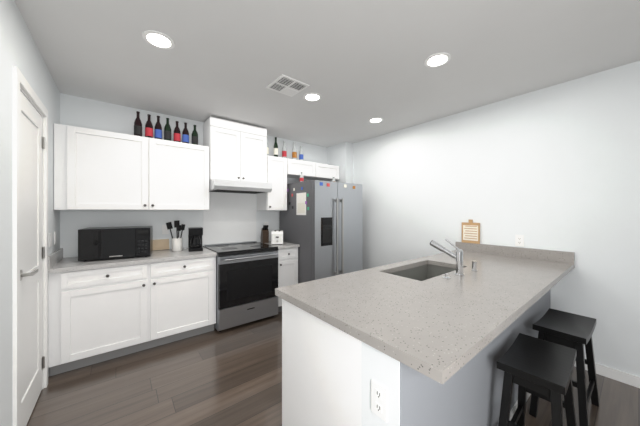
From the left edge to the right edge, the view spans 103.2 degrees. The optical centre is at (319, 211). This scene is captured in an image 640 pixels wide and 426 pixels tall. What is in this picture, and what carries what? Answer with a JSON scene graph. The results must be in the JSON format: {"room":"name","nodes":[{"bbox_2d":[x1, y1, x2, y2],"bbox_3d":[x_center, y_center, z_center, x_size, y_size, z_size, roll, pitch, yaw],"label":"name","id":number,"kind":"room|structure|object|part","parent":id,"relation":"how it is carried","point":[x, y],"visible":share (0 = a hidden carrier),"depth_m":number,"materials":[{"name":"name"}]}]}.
{"room":"kitchen","nodes":[
{"label":"kitchen","id":0,"kind":"room"},
{"bbox_2d":[0,0,639,425],"bbox_3d":[0.692,0.041,1.317,3.916,2.685,6.240,0,0,-38],"label":"wall","id":1,"kind":"structure","parent":0,"point":[508,122],"depth_m":2.16,"materials":[{"name":"paint"}]},
{"bbox_2d":[20,91,44,425],"bbox_3d":[-1.940,0.323,1.717,0.092,2.096,0.655,0,0,-38],"label":"door","id":2,"kind":"structure","parent":1,"relation":"in","point":[32,252],"depth_m":1.73,"materials":[{"name":"white wood"}]},
{"bbox_2d":[48,233,51,246],"bbox_3d":[-2.296,0.243,2.160,0.008,0.116,0.120,0,0,-39],"label":"light switch","id":3,"kind":"object","parent":1,"relation":"attached to","point":[49,239],"depth_m":2.12,"materials":[{"name":"white plastic"}]},
{"bbox_2d":[48,248,63,266],"bbox_3d":[-2.387,0.418,2.290,0.020,0.099,0.637,0,0,-38],"label":"backsplash","id":4,"kind":"structure","parent":1,"relation":"attached to","point":[55,258],"depth_m":2.24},
{"bbox_2d":[54,123,208,209],"bbox_3d":[-1.968,-0.402,2.810,1.324,0.778,0.347,0,0,-38],"label":"upper cabinet","id":5,"kind":"object","parent":1,"relation":"attached to","point":[94,169],"visible":1,"depth_m":2.58,"materials":[{"name":"white wood"}]},
{"bbox_2d":[134,111,141,135],"bbox_3d":[-1.998,-0.942,2.785,0.075,0.300,0.073,0,0,-39],"label":"bottle","id":6,"kind":"object","parent":5,"relation":"on","point":[137,123],"depth_m":2.76,"materials":[{"name":"black glass"}]},
{"bbox_2d":[192,125,197,144],"bbox_3d":[-1.545,-0.927,3.131,0.075,0.270,0.073,0,0,-39],"label":"bottle","id":7,"kind":"object","parent":5,"relation":"on","point":[194,134],"depth_m":3.10,"materials":[{"name":"green glass"}]},
{"bbox_2d":[142,30,174,49],"bbox_3d":[-1.110,-1.178,1.749,0.190,0.008,0.190,0,0,-38],"label":"recessed light","id":8,"kind":"object","parent":1,"relation":"in","point":[157,39],"visible":1,"depth_m":1.74,"materials":[{"name":"white"}]},
{"bbox_2d":[162,225,168,233],"bbox_3d":[-1.887,0.223,3.095,0.070,0.116,0.006,0,0,-39],"label":"outlet","id":9,"kind":"object","parent":1,"relation":"attached to","point":[164,230],"depth_m":3.09,"materials":[{"name":"white plastic"}]},
{"bbox_2d":[203,116,271,193],"bbox_3d":[-1.098,-0.708,3.398,0.756,0.898,0.507,0,0,-38],"label":"hood","id":10,"kind":"object","parent":1,"relation":"attached to","point":[237,151],"depth_m":3.28,"materials":[{"name":"white wood"}]},
{"bbox_3d":[-1.098,-0.321,3.398,0.752,0.123,0.507,0,0,-38],"label":"range hood","id":11,"kind":"part","parent":10,"relation":"part of","materials":[{"name":"white metal"}]},
{"bbox_2d":[257,155,286,209],"bbox_3d":[-0.712,-0.402,3.792,0.326,0.778,0.373,0,0,-38],"label":"upper cabinet","id":12,"kind":"object","parent":1,"relation":"attached to","point":[275,198],"visible":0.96,"depth_m":3.67,"materials":[{"name":"white wood"}]},
{"bbox_2d":[274,137,277,156],"bbox_3d":[-0.659,-0.947,3.784,0.067,0.310,0.066,0,0,-39],"label":"bottle","id":13,"kind":"object","parent":12,"relation":"on","point":[275,144],"depth_m":3.76,"materials":[{"name":"glass"}]},
{"bbox_2d":[266,74,308,96],"bbox_3d":[-0.307,-1.176,2.394,0.306,0.011,0.306,0,0,-38],"label":"air vent","id":14,"kind":"object","parent":1,"relation":"in","point":[286,85],"visible":1,"depth_m":2.38,"materials":[{"name":"white plastic"}]},
{"bbox_2d":[303,93,321,100],"bbox_3d":[-0.079,-1.178,2.621,0.190,0.008,0.190,0,0,-38],"label":"recessed light","id":15,"kind":"object","parent":1,"relation":"in","point":[312,97],"visible":1,"depth_m":2.62,"materials":[{"name":"white"}]},
{"bbox_2d":[287,158,338,180],"bbox_3d":[-0.176,-0.671,4.234,1.052,0.239,0.347,0,0,-38],"label":"upper cabinet","id":16,"kind":"object","parent":1,"relation":"attached to","point":[315,171],"visible":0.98,"depth_m":4.08,"materials":[{"name":"white wood"}]},
{"bbox_2d":[282,141,286,157],"bbox_3d":[-0.549,-0.932,3.903,0.071,0.280,0.069,0,0,-39],"label":"bottle","id":17,"kind":"object","parent":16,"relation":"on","point":[284,151],"depth_m":3.88,"materials":[{"name":"glass"}]},
{"bbox_2d":[292,142,296,159],"bbox_3d":[-0.402,-0.937,3.991,0.077,0.290,0.075,0,0,-39],"label":"bottle","id":18,"kind":"object","parent":16,"relation":"on","point":[294,152],"depth_m":3.96,"materials":[{"name":"glass"}]},
{"bbox_2d":[299,146,302,160],"bbox_3d":[-0.302,-0.917,4.074,0.071,0.250,0.069,0,0,-39],"label":"bottle","id":19,"kind":"object","parent":16,"relation":"on","point":[301,152],"depth_m":4.05,"materials":[{"name":"glass"}]},
{"bbox_2d":[368,117,382,122],"bbox_3d":[0.723,-1.178,3.284,0.190,0.008,0.190,0,0,-38],"label":"recessed light","id":20,"kind":"object","parent":1,"relation":"in","point":[375,120],"visible":1,"depth_m":3.28,"materials":[{"name":"white"}]},
{"bbox_2d":[424,52,450,67],"bbox_3d":[0.916,-1.178,1.981,0.190,0.008,0.190,0,0,-38],"label":"recessed light","id":21,"kind":"object","parent":1,"relation":"in","point":[437,60],"visible":1,"depth_m":1.98,"materials":[{"name":"white"}]},
{"bbox_2d":[456,242,574,261],"bbox_3d":[1.955,0.418,2.662,0.020,0.099,1.015,0,0,-38],"label":"backsplash","id":22,"kind":"structure","parent":1,"relation":"attached to","point":[512,252],"depth_m":2.56,"materials":[{"name":"grey stone"}]},
{"bbox_2d":[515,235,523,246],"bbox_3d":[2.031,0.298,2.580,0.008,0.116,0.070,0,0,-38],"label":"outlet","id":23,"kind":"object","parent":1,"relation":"attached to","point":[519,240],"visible":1,"depth_m":2.58,"materials":[{"name":"white plastic"}]},
{"bbox_2d":[26,311,639,425],"bbox_3d":[0.700,1.433,1.324,3.896,0.100,6.240,0,0,-38],"label":"floor","id":24,"kind":"structure","parent":0,"point":[231,376],"depth_m":1.96,"materials":[{"name":"brown wood"}]},
{"bbox_2d":[48,255,216,375],"bbox_3d":[-1.883,0.941,2.704,1.324,0.883,0.617,0,0,-38],"label":"base cabinet","id":25,"kind":"object","parent":24,"relation":"on","point":[101,310],"depth_m":2.37,"materials":[{"name":"wood"}]},
{"bbox_2d":[48,247,215,274],"bbox_3d":[-1.877,0.483,2.696,1.324,0.032,0.637,0,0,-38],"label":"countertop","id":26,"kind":"structure","parent":25,"relation":"on","point":[72,263],"depth_m":2.45,"materials":[{"name":"grey stone"}]},
{"bbox_2d":[78,226,152,261],"bbox_3d":[-2.062,0.317,2.607,0.550,0.300,0.382,0,0,-31],"label":"microwave","id":27,"kind":"object","parent":26,"relation":"on","point":[96,243],"visible":1,"depth_m":2.44,"materials":[{"name":"black plastic"}]},
{"bbox_2d":[153,239,168,250],"bbox_3d":[-1.934,0.333,3.074,0.180,0.268,0.057,0,0,-38],"label":"cutting board","id":28,"kind":"object","parent":26,"relation":"on","point":[160,244],"visible":0.31,"depth_m":3.06,"materials":[{"name":"brown wood"}]},
{"bbox_2d":[166,220,184,250],"bbox_3d":[-1.709,0.287,3.007,0.207,0.361,0.160,0,0,-38],"label":"utensil crock","id":29,"kind":"object","parent":26,"relation":"on","point":[177,244],"visible":1,"depth_m":2.96,"materials":[{"name":"ceramic"}]},
{"bbox_2d":[188,227,202,251],"bbox_3d":[-1.493,0.332,3.041,0.150,0.270,0.201,0,0,-28],"label":"coffee maker","id":30,"kind":"object","parent":26,"relation":"on","point":[195,234],"visible":1,"depth_m":2.97,"materials":[{"name":"black plastic"}]},
{"bbox_2d":[203,192,277,331],"bbox_3d":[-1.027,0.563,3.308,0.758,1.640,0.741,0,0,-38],"label":"range","id":31,"kind":"object","parent":24,"relation":"on","point":[246,279],"visible":0.94,"depth_m":3.18,"materials":[{"name":"silver metal"}]},
{"bbox_2d":[260,241,299,311],"bbox_3d":[-0.618,0.925,3.694,0.352,0.915,0.643,0,0,-38],"label":"base cabinet","id":32,"kind":"object","parent":24,"relation":"on","point":[287,264],"visible":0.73,"depth_m":3.47,"materials":[{"name":"wood"}]},
{"bbox_2d":[261,225,268,242],"bbox_3d":[-0.823,0.335,3.782,0.090,0.264,0.177,0,0,-24],"label":"knife block","id":33,"kind":"object","parent":32,"relation":"on","point":[264,234],"visible":1,"depth_m":3.72,"materials":[{"name":"brown wood"}]},
{"bbox_2d":[271,230,282,244],"bbox_3d":[-0.614,0.374,3.658,0.160,0.186,0.282,0,0,-9],"label":"toaster","id":34,"kind":"object","parent":32,"relation":"on","point":[276,237],"visible":1,"depth_m":3.53,"materials":[{"name":"white plastic"}]},
{"bbox_2d":[280,180,361,282],"bbox_3d":[0.018,0.483,3.915,0.918,1.800,0.975,0,0,-38],"label":"fridge","id":35,"kind":"object","parent":24,"relation":"on","point":[320,223],"visible":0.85,"depth_m":3.52,"materials":[{"name":"grey metal"}]},
{"bbox_2d":[300,172,334,181],"bbox_3d":[-0.024,-0.498,3.942,0.691,0.160,0.060,0,0,-38],"label":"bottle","id":36,"kind":"object","parent":35,"relation":"on","point":[302,178],"visible":0.73,"depth_m":3.73,"materials":[{"name":"glass"}]},
{"bbox_2d":[282,290,549,425],"bbox_3d":[0.969,0.945,1.971,2.425,0.875,0.838,0,0,-38],"label":"base cabinet","id":37,"kind":"object","parent":24,"relation":"on","point":[329,378],"depth_m":1.20,"materials":[{"name":"paint"}]},
{"bbox_2d":[275,250,574,385],"bbox_3d":[1.003,0.487,1.905,2.453,0.040,1.015,0,0,-38],"label":"countertop","id":38,"kind":"structure","parent":37,"relation":"on","point":[432,326],"depth_m":1.29,"materials":[{"name":"grey stone"}]},
{"bbox_2d":[387,262,455,281],"bbox_3d":[0.859,0.606,2.070,0.804,0.222,0.424,0,0,-38],"label":"sink","id":39,"kind":"object","parent":38,"relation":"in","point":[425,269],"depth_m":2.35,"materials":[{"name":"grey metal"}]},
{"bbox_2d":[430,239,463,275],"bbox_3d":[0.953,0.338,1.915,0.244,0.259,0.062,0,0,44],"label":"faucet","id":40,"kind":"object","parent":38,"relation":"on","point":[458,256],"visible":1,"depth_m":1.85,"materials":[{"name":"silver metal"}]},
{"bbox_2d":[462,220,479,243],"bbox_3d":[1.740,0.232,2.930,0.017,0.270,0.190,0,0,-38],"label":"clipboard","id":41,"kind":"object","parent":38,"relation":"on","point":[470,231],"visible":1,"depth_m":2.92,"materials":[{"name":"brown wood"}]},
{"bbox_2d":[471,261,477,270],"bbox_3d":[1.213,0.429,1.993,0.044,0.076,0.044,0,0,-38],"label":"soap dispenser","id":42,"kind":"object","parent":38,"relation":"on","point":[474,265],"visible":1,"depth_m":1.98,"materials":[{"name":"silver metal"}]},
{"bbox_2d":[496,333,576,425],"bbox_3d":[1.165,1.077,1.355,0.524,0.618,0.298,0,0,-38],"label":"stool","id":43,"kind":"object","parent":24,"relation":"on","point":[540,368],"visible":1,"depth_m":1.30,"materials":[{"name":"black wood"}]},
{"bbox_2d":[529,308,598,425],"bbox_3d":[1.710,1.077,1.769,0.520,0.618,0.290,0,0,-38],"label":"stool","id":44,"kind":"object","parent":24,"relation":"on","point":[570,330],"visible":0.88,"depth_m":1.70,"materials":[{"name":"black wood"}]}
]}

